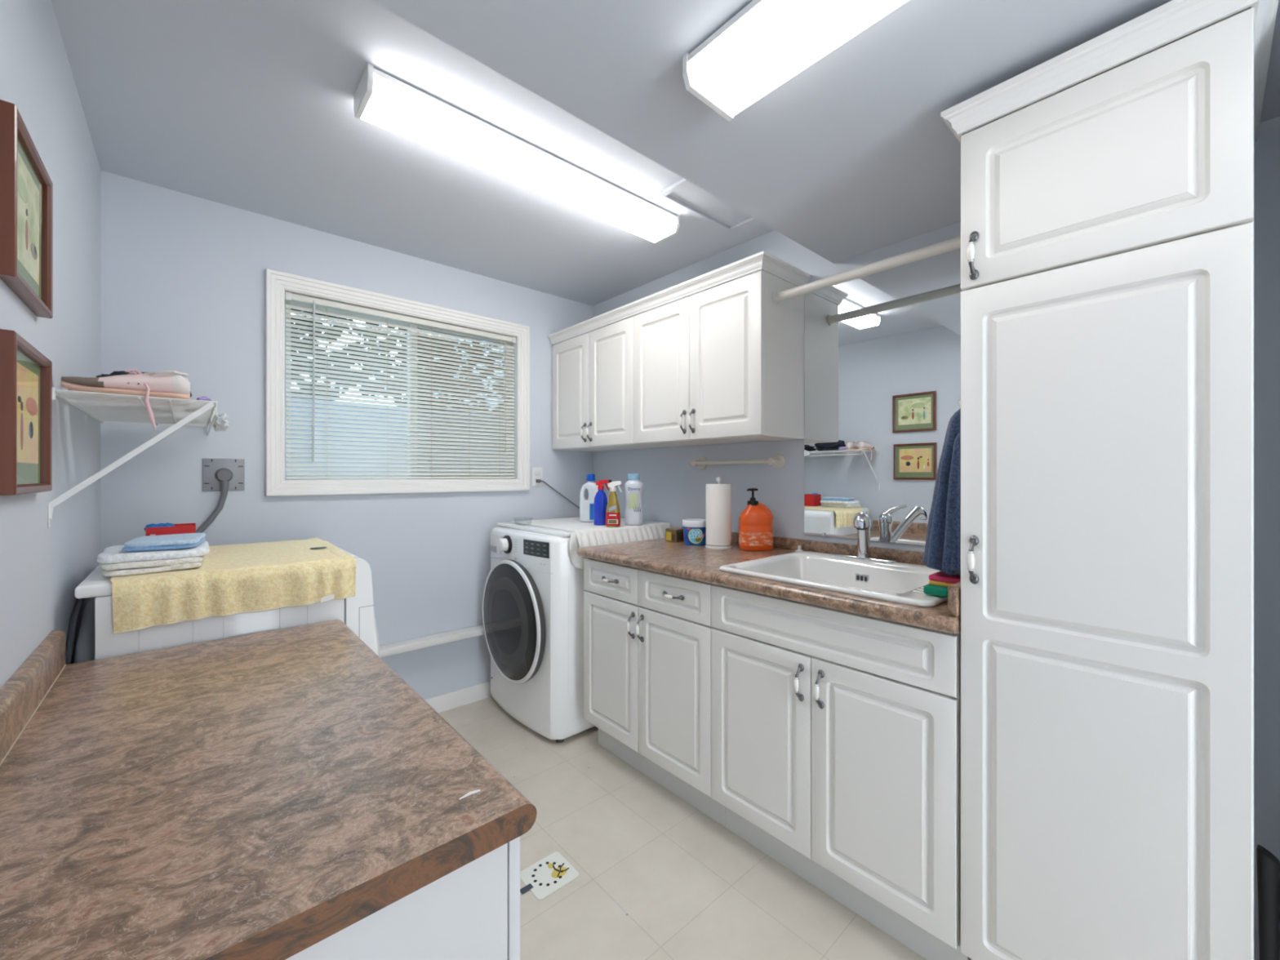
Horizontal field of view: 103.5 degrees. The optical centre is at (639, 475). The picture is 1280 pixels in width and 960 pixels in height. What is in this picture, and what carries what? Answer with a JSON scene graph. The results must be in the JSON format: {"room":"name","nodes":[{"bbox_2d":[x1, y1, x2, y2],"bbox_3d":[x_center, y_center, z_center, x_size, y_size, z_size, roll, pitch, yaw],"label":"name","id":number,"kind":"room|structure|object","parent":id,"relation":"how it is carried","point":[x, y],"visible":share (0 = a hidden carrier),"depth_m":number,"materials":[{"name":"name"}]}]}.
{"room":"laundry room","nodes":[
{"label":"laundry room","id":0,"kind":"room"},
{"bbox_2d":[0,0,100,688],"bbox_3d":[-0.520,0.065,0.140,0.100,2.370,4.900,0,0,-42],"label":"wall","id":1,"kind":"structure","parent":0,"point":[42,567],"depth_m":1.23,"materials":[{"name":"blue paint"}]},
{"bbox_2d":[0,328,52,495],"bbox_3d":[-1.177,-0.106,0.970,0.022,0.281,0.306,0,0,-42],"label":"framed picture","id":2,"kind":"object","parent":1,"relation":"attached to","point":[25,372],"visible":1,"depth_m":0.96,"materials":[{"name":"brown wood"}]},
{"bbox_2d":[17,362,38,463],"bbox_3d":[-1.177,-0.116,0.965,0.001,0.183,0.233,0,0,-42],"label":"painting","id":3,"kind":"object","parent":2,"relation":"attached to","point":[27,375],"depth_m":0.98},
{"bbox_2d":[0,99,53,318],"bbox_3d":[-1.181,-0.488,0.974,0.022,0.296,0.310,0,0,-42],"label":"framed picture","id":4,"kind":"object","parent":1,"relation":"attached to","point":[26,186],"visible":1,"depth_m":0.96,"materials":[{"name":"brown wood"}]},
{"bbox_2d":[17,150,39,285],"bbox_3d":[-1.181,-0.497,0.969,0.001,0.198,0.237,0,0,-42],"label":"painting","id":5,"kind":"object","parent":4,"relation":"attached to","point":[28,187],"depth_m":0.98},
{"bbox_2d":[0,630,65,763],"bbox_3d":[-0.988,0.411,0.757,0.021,0.087,1.194,0,0,-42],"label":"backsplash","id":6,"kind":"structure","parent":1,"relation":"attached to","point":[21,695],"depth_m":0.95,"materials":[{"name":"brown stone"}]},
{"bbox_2d":[65,598,84,664],"bbox_3d":[-1.526,0.548,1.356,0.013,0.408,0.348,0,0,-42],"label":"hose","id":7,"kind":"object","parent":1,"relation":"attached to","point":[73,624],"visible":0.35,"depth_m":1.35,"materials":[{"name":"grey rubber"}]},
{"bbox_2d":[48,386,217,528],"bbox_3d":[-1.560,-0.042,1.605,0.304,0.327,0.922,0,0,-42],"label":"wire shelf","id":8,"kind":"object","parent":1,"relation":"attached to","point":[108,407],"visible":0.93,"depth_m":1.38,"materials":[{"name":"white metal"}]},
{"bbox_2d":[60,368,190,429],"bbox_3d":[-1.297,-0.196,1.282,0.230,0.159,0.112,0,0,-42],"label":"folded clothes","id":9,"kind":"object","parent":8,"relation":"on","point":[165,384],"visible":0.9,"depth_m":1.28,"materials":[{"name":"pink fabric"}]},
{"bbox_2d":[96,370,191,397],"bbox_3d":[-1.498,-0.257,1.525,0.217,0.110,0.245,0,0,-42],"label":"clothes","id":10,"kind":"object","parent":8,"relation":"on","point":[121,372],"visible":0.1,"depth_m":1.42,"materials":[{"name":"black fabric"}]},
{"bbox_2d":[196,395,211,400],"bbox_3d":[-1.278,-0.216,1.480,0.038,0.029,0.070,0,0,-42],"label":"cloth","id":11,"kind":"object","parent":8,"relation":"on","point":[203,397],"visible":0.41,"depth_m":1.46,"materials":[{"name":"purple fabric"}]},
{"bbox_2d":[209,413,229,431],"bbox_3d":[-1.479,-0.187,1.773,0.052,0.065,0.191,0,0,-42],"label":"plastic bag","id":12,"kind":"object","parent":8,"relation":"on","point":[220,424],"visible":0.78,"depth_m":1.73,"materials":[{"name":"white plastic"}]},
{"bbox_2d":[100,170,592,699],"bbox_3d":[-1.199,0.065,2.656,2.235,2.370,0.160,0,0,-42],"label":"wall","id":13,"kind":"structure","parent":0,"point":[183,275],"depth_m":2.17,"materials":[{"name":"blue paint"}]},
{"bbox_2d":[195,467,233,533],"bbox_3d":[-1.731,0.310,2.008,0.057,0.680,0.198,0,0,26],"label":"power cable","id":14,"kind":"object","parent":13,"relation":"attached to","point":[224,475],"visible":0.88,"depth_m":2.04,"materials":[{"name":"grey rubber"}]},
{"bbox_2d":[202,458,244,491],"bbox_3d":[-1.717,-0.002,2.082,0.134,0.132,0.006,0,0,-42],"label":"dryer outlet","id":15,"kind":"object","parent":13,"relation":"attached to","point":[210,466],"visible":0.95,"depth_m":2.07,"materials":[{"name":"grey metal"}]},
{"bbox_2d":[265,268,529,496],"bbox_3d":[-1.188,-0.398,2.647,1.266,0.976,0.188,0,0,-42],"label":"window","id":16,"kind":"structure","parent":13,"relation":"in","point":[277,282],"depth_m":2.43,"materials":[{"name":"white paint"}]},
{"bbox_2d":[284,291,515,479],"bbox_3d":[-1.159,-0.398,2.614,1.122,0.834,0.040,0,0,-42],"label":"blind","id":17,"kind":"object","parent":16,"relation":"attached to","point":[413,461],"visible":0.98,"depth_m":2.54,"materials":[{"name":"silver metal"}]},
{"bbox_2d":[379,624,484,657],"bbox_3d":[-1.121,0.852,2.561,2.224,0.032,0.084,0,0,-42],"label":"trim","id":18,"kind":"structure","parent":13,"relation":"attached to","point":[397,647],"depth_m":2.57,"materials":[{"name":"white paint"}]},
{"bbox_2d":[424,680,491,713],"bbox_3d":[-1.143,1.208,2.589,2.230,0.083,0.014,0,0,-42],"label":"baseboard","id":19,"kind":"structure","parent":13,"relation":"attached to","point":[461,697],"depth_m":2.73,"materials":[{"name":"white paint"}]},
{"bbox_2d":[531,466,542,486],"bbox_3d":[-0.622,0.010,3.056,0.073,0.116,0.008,0,0,-42],"label":"wall outlet","id":20,"kind":"object","parent":13,"relation":"attached to","point":[536,473],"visible":1,"depth_m":3.05,"materials":[{"name":"white paint"}]},
{"bbox_2d":[534,471,540,483],"bbox_3d":[-0.621,0.010,3.054,0.033,0.072,0.003,0,0,-42],"label":"socket","id":21,"kind":"object","parent":20,"relation":"attached to","point":[537,473],"depth_m":3.05,"materials":[{"name":"white plastic"}]},
{"bbox_2d":[535,479,579,508],"bbox_3d":[-0.470,0.287,3.173,0.410,0.526,0.022,0,0,-42],"label":"power cable","id":22,"kind":"object","parent":13,"relation":"attached to","point":[536,480],"visible":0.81,"depth_m":3.12,"materials":[{"name":"grey rubber"}]},
{"bbox_2d":[50,0,1279,306],"bbox_3d":[0.352,-1.049,0.916,2.435,0.342,4.900,0,0,-42],"label":"ceiling","id":23,"kind":"structure","parent":0,"point":[244,104],"depth_m":1.41,"materials":[{"name":"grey paint"}]},
{"bbox_2d":[353,62,679,244],"bbox_3d":[-0.337,-1.085,1.834,1.218,0.070,0.160,0,0,-42],"label":"fluorescent light","id":24,"kind":"object","parent":23,"relation":"attached to","point":[381,100],"visible":1,"depth_m":1.66,"materials":[{"name":"white plastic"}]},
{"bbox_2d":[657,177,757,232],"bbox_3d":[0.371,-1.112,2.003,0.450,0.015,0.397,0,0,-42],"label":"ceiling hatch","id":25,"kind":"object","parent":23,"relation":"attached to","point":[684,194],"visible":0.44,"depth_m":2.09,"materials":[{"name":"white paint"}]},
{"bbox_2d":[682,0,908,121],"bbox_3d":[0.557,-0.845,0.655,0.165,0.065,1.225,0,0,-42],"label":"fluorescent light","id":26,"kind":"object","parent":23,"relation":"attached to","point":[766,43],"visible":1,"depth_m":0.96,"materials":[{"name":"white plastic"}]},
{"bbox_2d":[438,696,926,959],"bbox_3d":[0.352,1.290,0.916,2.435,0.080,4.900,0,0,-42],"label":"floor","id":27,"kind":"structure","parent":0,"point":[659,878],"depth_m":1.56,"materials":[{"name":"beige tile"}]},
{"bbox_2d":[74,546,380,659],"bbox_3d":[-1.348,0.759,1.723,0.704,0.982,0.684,0,0,-42],"label":"dryer","id":28,"kind":"object","parent":27,"relation":"on","point":[357,611],"visible":0.13,"depth_m":1.43,"materials":[{"name":"white metal"}]},
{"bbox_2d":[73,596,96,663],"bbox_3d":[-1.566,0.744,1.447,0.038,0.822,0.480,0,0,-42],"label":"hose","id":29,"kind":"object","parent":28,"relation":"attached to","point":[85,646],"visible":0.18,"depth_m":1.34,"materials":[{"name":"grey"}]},
{"bbox_2d":[110,537,355,634],"bbox_3d":[-1.332,0.330,1.685,0.560,0.138,0.677,0,0,-42],"label":"towel","id":30,"kind":"object","parent":28,"relation":"on","point":[231,580],"visible":0.77,"depth_m":1.45,"materials":[{"name":"beige fabric"}]},
{"bbox_2d":[99,555,204,576],"bbox_3d":[-1.399,0.247,1.456,0.214,0.033,0.266,0,0,-42],"label":"folded towel","id":31,"kind":"object","parent":30,"relation":"on","point":[129,568],"visible":0.58,"depth_m":1.36,"materials":[{"name":"white fabric"}]},
{"bbox_2d":[96,541,209,564],"bbox_3d":[-1.404,0.219,1.467,0.230,0.026,0.255,0,0,-42],"label":"folded towel","id":32,"kind":"object","parent":31,"relation":"on","point":[112,554],"visible":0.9,"depth_m":1.38,"materials":[{"name":"white fabric"}]},
{"bbox_2d":[122,533,205,551],"bbox_3d":[-1.388,0.194,1.482,0.156,0.024,0.223,0,0,-35],"label":"folded towel","id":33,"kind":"object","parent":32,"relation":"on","point":[174,541],"visible":1,"depth_m":1.42,"materials":[{"name":"blue fabric"}]},
{"bbox_2d":[143,522,195,536],"bbox_3d":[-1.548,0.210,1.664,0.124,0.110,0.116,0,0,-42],"label":"carton","id":34,"kind":"object","parent":33,"relation":"on","point":[167,528],"visible":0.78,"depth_m":1.63,"materials":[{"name":"red"}]},
{"bbox_2d":[285,836,519,959],"bbox_3d":[-0.772,0.873,0.956,0.578,0.754,1.165,0,0,-42],"label":"base cabinet","id":35,"kind":"object","parent":27,"relation":"on","point":[472,912],"visible":0.02,"depth_m":0.65,"materials":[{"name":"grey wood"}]},
{"bbox_2d":[0,619,537,959],"bbox_3d":[-0.770,0.431,0.954,0.608,0.127,1.196,0,0,-42],"label":"countertop","id":36,"kind":"structure","parent":35,"relation":"on","point":[263,795],"depth_m":0.70,"materials":[{"name":"brown stone"}]},
{"bbox_2d":[482,521,595,742],"bbox_3d":[-0.371,0.758,2.776,0.808,0.983,0.692,0,0,-42],"label":"washing machine","id":37,"kind":"object","parent":27,"relation":"on","point":[533,597],"visible":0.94,"depth_m":2.39,"materials":[{"name":"white metal"}]},
{"bbox_2d":[509,516,671,569],"bbox_3d":[-0.288,0.356,2.783,0.667,0.190,0.702,0,0,-42],"label":"cloth","id":38,"kind":"object","parent":37,"relation":"on","point":[586,534],"visible":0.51,"depth_m":2.56,"materials":[{"name":"white fabric"}]},
{"bbox_2d":[579,474,598,521],"bbox_3d":[-0.280,0.127,2.845,0.120,0.266,0.081,0,0,1],"label":"detergent jug","id":39,"kind":"object","parent":38,"relation":"on","point":[586,506],"visible":0.72,"depth_m":2.81,"materials":[{"name":"white plastic"}]},
{"bbox_2d":[593,479,612,524],"bbox_3d":[-0.195,0.141,2.650,0.095,0.237,0.054,0,0,0],"label":"spray bottle","id":40,"kind":"object","parent":38,"relation":"on","point":[600,504],"visible":0.95,"depth_m":2.63,"materials":[{"name":"blue plastic"}]},
{"bbox_2d":[605,480,622,526],"bbox_3d":[-0.133,0.144,2.557,0.085,0.230,0.054,0,0,0],"label":"spray bottle","id":41,"kind":"object","parent":38,"relation":"on","point":[612,512],"visible":1,"depth_m":2.54,"materials":[{"name":"gold plastic"}]},
{"bbox_2d":[624,473,644,524],"bbox_3d":[-0.031,0.126,2.666,0.102,0.268,0.085,0,0,0],"label":"bottle","id":42,"kind":"object","parent":38,"relation":"on","point":[633,487],"visible":1,"depth_m":2.63,"materials":[{"name":"white plastic"}]},
{"bbox_2d":[628,493,638,508],"bbox_3d":[-0.035,0.135,2.628,0.050,0.080,0.005,0,0,3],"label":"print","id":43,"kind":"object","parent":42,"relation":"attached to","point":[633,497],"depth_m":2.63,"materials":[{"name":"green"}]},
{"bbox_2d":[520,851,578,900],"bbox_3d":[-0.295,1.247,1.570,0.173,0.005,0.136,0,0,-42],"label":"card","id":44,"kind":"object","parent":27,"relation":"on","point":[550,873],"visible":0.96,"depth_m":1.57,"materials":[{"name":"white"}]},
{"bbox_2d":[547,863,567,878],"bbox_3d":[-0.264,1.248,1.598,0.053,0.001,0.071,0,0,-42],"label":"print","id":45,"kind":"object","parent":44,"relation":"on","point":[554,870],"depth_m":1.59,"materials":[{"name":"yellow paper"}]},
{"bbox_2d":[583,557,726,827],"bbox_3d":[0.223,0.809,2.219,0.690,0.880,0.751,0,0,-42],"label":"base cabinet","id":46,"kind":"object","parent":27,"relation":"on","point":[647,633],"visible":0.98,"depth_m":1.98,"materials":[{"name":"white wood"}]},
{"bbox_2d":[577,526,960,634],"bbox_3d":[0.472,0.313,1.941,0.689,0.106,1.503,0,0,-42],"label":"countertop","id":47,"kind":"structure","parent":46,"relation":"on","point":[696,562],"depth_m":1.82,"materials":[{"name":"brown stone"}]},
{"bbox_2d":[665,527,684,542],"bbox_3d":[0.180,0.295,2.508,0.078,0.064,0.076,0,0,-42],"label":"carton","id":48,"kind":"object","parent":47,"relation":"on","point":[675,535],"visible":0.84,"depth_m":2.48,"materials":[{"name":"brown cardboard"}]},
{"bbox_2d":[666,531,671,540],"bbox_3d":[0.142,0.301,2.493,0.001,0.042,0.035,0,0,-42],"label":"print","id":49,"kind":"object","parent":48,"relation":"attached to","point":[668,533],"depth_m":2.49,"materials":[{"name":"yellow paper"}]},
{"bbox_2d":[671,531,683,540],"bbox_3d":[0.195,0.299,2.476,0.074,0.042,0.026,0,0,-18],"label":"print","id":50,"kind":"object","parent":48,"relation":"attached to","point":[676,535],"depth_m":2.47,"materials":[{"name":"brown"}]},
{"bbox_2d":[682,518,706,545],"bbox_3d":[0.263,0.269,2.402,0.125,0.116,0.125,0,0,-42],"label":"tub","id":51,"kind":"object","parent":47,"relation":"on","point":[694,529],"visible":0.97,"depth_m":2.35,"materials":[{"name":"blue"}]},
{"bbox_2d":[687,527,706,543],"bbox_3d":[0.267,0.280,2.354,0.090,0.076,0.022,0,0,-4],"label":"art","id":52,"kind":"object","parent":51,"relation":"attached to","point":[695,535],"depth_m":2.35},
{"bbox_2d":[705,476,732,549],"bbox_3d":[0.356,0.167,2.284,0.122,0.321,0.122,0,0,-42],"label":"paper towel holder","id":53,"kind":"object","parent":47,"relation":"on","point":[718,479],"visible":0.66,"depth_m":2.24,"materials":[{"name":"white plastic"}]},
{"bbox_2d":[706,484,731,546],"bbox_3d":[0.356,0.176,2.284,0.114,0.274,0.114,0,0,-42],"label":"paper towel roll","id":54,"kind":"object","parent":53,"relation":"in","point":[718,496],"visible":0.99,"depth_m":2.23,"materials":[{"name":"white paper"}]},
{"bbox_2d":[738,488,773,551],"bbox_3d":[0.514,0.192,2.225,0.154,0.272,0.100,0,0,0],"label":"bottle","id":55,"kind":"object","parent":47,"relation":"on","point":[756,520],"visible":1,"depth_m":2.18,"materials":[{"name":"orange plastic"}]},
{"bbox_2d":[795,545,803,551],"bbox_3d":[0.679,0.313,2.146,0.041,0.030,0.041,0,0,-42],"label":"drain stopper","id":56,"kind":"object","parent":47,"relation":"on","point":[799,547],"visible":0.75,"depth_m":2.14,"materials":[{"name":"white ceramic"}]},
{"bbox_2d":[719,551,947,607],"bbox_3d":[0.694,0.412,1.674,0.560,0.204,0.680,0,0,-42],"label":"sink","id":57,"kind":"object","parent":47,"relation":"in","point":[902,583],"visible":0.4,"depth_m":1.78,"materials":[{"name":"white ceramic"}]},
{"bbox_2d":[923,583,947,597],"bbox_3d":[0.785,0.299,1.320,0.072,0.022,0.058,0,0,-42],"label":"sponge","id":58,"kind":"object","parent":57,"relation":"on","point":[936,590],"visible":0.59,"depth_m":1.30,"materials":[{"name":"teal"}]},
{"bbox_2d":[928,570,960,586],"bbox_3d":[0.823,0.275,1.336,0.104,0.026,0.075,0,0,-42],"label":"sponge","id":59,"kind":"object","parent":58,"relation":"on","point":[940,578],"visible":0.56,"depth_m":1.31,"materials":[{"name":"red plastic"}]},
{"bbox_2d":[830,507,897,563],"bbox_3d":[0.771,0.215,1.840,0.227,0.196,0.250,0,0,-42],"label":"faucet","id":60,"kind":"object","parent":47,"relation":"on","point":[862,521],"visible":1,"depth_m":1.83,"materials":[{"name":"silver metal"}]},
{"bbox_2d":[711,584,970,959],"bbox_3d":[0.721,0.809,1.660,0.690,0.880,0.744,0,0,-42],"label":"base cabinet","id":61,"kind":"object","parent":27,"relation":"on","point":[836,734],"visible":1,"depth_m":1.38,"materials":[{"name":"white wood"}]},
{"bbox_2d":[940,0,1278,959],"bbox_3d":[1.118,0.202,1.215,0.690,2.095,0.496,0,0,-42],"label":"tall cabinet","id":62,"kind":"object","parent":27,"relation":"on","point":[1107,218],"visible":1,"depth_m":0.98,"materials":[{"name":"white wood"}]},
{"bbox_2d":[772,235,960,303],"bbox_3d":[0.806,-0.716,1.749,0.047,0.047,0.775,0,0,-42],"label":"closet rod","id":63,"kind":"object","parent":62,"relation":"attached to","point":[954,243],"visible":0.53,"depth_m":1.74,"materials":[{"name":"white metal"}]},
{"bbox_2d":[772,291,779,303],"bbox_3d":[0.550,-0.716,2.035,0.047,0.047,0.006,0,0,-42],"label":"socket","id":64,"kind":"object","parent":63,"relation":"attached to","point":[775,299],"depth_m":2.02,"materials":[{"name":"white"}]},
{"bbox_2d":[956,400,960,408],"bbox_3d":[0.861,-0.185,1.318,0.030,0.060,0.058,0,0,-42],"label":"coat hook","id":65,"kind":"object","parent":62,"relation":"attached to","point":[959,401],"visible":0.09,"depth_m":1.33,"materials":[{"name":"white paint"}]},
{"bbox_2d":[921,408,960,575],"bbox_3d":[0.841,0.036,1.353,0.237,0.428,0.131,0,0,-42],"label":"towel","id":66,"kind":"object","parent":65,"relation":"hanging from","point":[942,552],"visible":0.48,"depth_m":1.29,"materials":[{"name":"blue fabric"}]},
{"bbox_2d":[1256,844,1279,959],"bbox_3d":[1.211,0.985,0.971,0.032,0.530,0.032,0,0,-42],"label":"handle","id":67,"kind":"object","parent":27,"relation":"on","point":[1268,864],"visible":1,"depth_m":0.96,"materials":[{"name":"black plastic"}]},
{"bbox_2d":[592,116,1279,959],"bbox_3d":[1.010,0.065,1.504,0.670,2.370,4.900,0,0,-42],"label":"wall","id":68,"kind":"structure","parent":0,"point":[674,490],"depth_m":1.26,"materials":[{"name":"blue paint"}]},
{"bbox_2d":[552,316,671,451],"bbox_3d":[-0.185,-0.481,2.928,0.355,0.649,0.763,0,0,-42],"label":"upper cabinet","id":69,"kind":"object","parent":68,"relation":"attached to","point":[593,371],"visible":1,"depth_m":2.80,"materials":[{"name":"white wood"}]},
{"bbox_2d":[547,251,810,344],"bbox_3d":[0.083,-0.833,2.632,0.347,0.053,1.562,0,0,-42],"label":"crown molding","id":70,"kind":"structure","parent":68,"relation":"attached to","point":[764,261],"depth_m":2.22,"materials":[{"name":"white paint"}]},
{"bbox_2d":[633,271,804,446],"bbox_3d":[0.325,-0.481,2.356,0.355,0.649,0.767,0,0,-42],"label":"upper cabinet","id":71,"kind":"object","parent":68,"relation":"attached to","point":[724,363],"visible":0.99,"depth_m":2.15,"materials":[{"name":"white wood"}]},
{"bbox_2d":[689,453,785,470],"bbox_3d":[0.450,-0.062,2.430,0.072,0.068,0.523,0,0,-42],"label":"towel bar","id":72,"kind":"object","parent":68,"relation":"attached to","point":[777,461],"visible":1,"depth_m":2.35,"materials":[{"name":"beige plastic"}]},
{"bbox_2d":[680,526,926,565],"bbox_3d":[0.722,0.303,2.164,0.019,0.050,1.503,0,0,-42],"label":"backsplash","id":73,"kind":"structure","parent":68,"relation":"attached to","point":[910,557],"depth_m":2.05,"materials":[{"name":"brown stone"}]},
{"bbox_2d":[804,248,962,545],"bbox_3d":[0.969,-0.263,1.895,0.010,1.046,0.774,0,0,-42],"label":"wall mirror","id":74,"kind":"object","parent":68,"relation":"attached to","point":[882,349],"visible":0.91,"depth_m":1.95,"materials":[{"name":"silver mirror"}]},
{"label":"outside","id":75,"kind":"structure","parent":0,"visible":0},
{"bbox_3d":[-4.067,1.550,9.069,18.000,0.100,13.050,0,0,-42],"label":"lawn","id":76,"kind":"structure","parent":75,"visible":0},
{"bbox_2d":[290,396,503,471],"bbox_3d":[-1.531,0.390,6.225,12.000,2.220,0.170,0,0,-42],"label":"wall","id":77,"kind":"structure","parent":76,"relation":"on","point":[291,397],"depth_m":5.17,"materials":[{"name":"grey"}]},
{"bbox_2d":[290,308,503,415],"bbox_3d":[-3.195,-1.128,6.872,9.048,5.268,1.799,0,0,-42],"label":"tree","id":78,"kind":"object","parent":76,"relation":"on","point":[291,308],"visible":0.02,"depth_m":6.48,"materials":[{"name":"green plant"}]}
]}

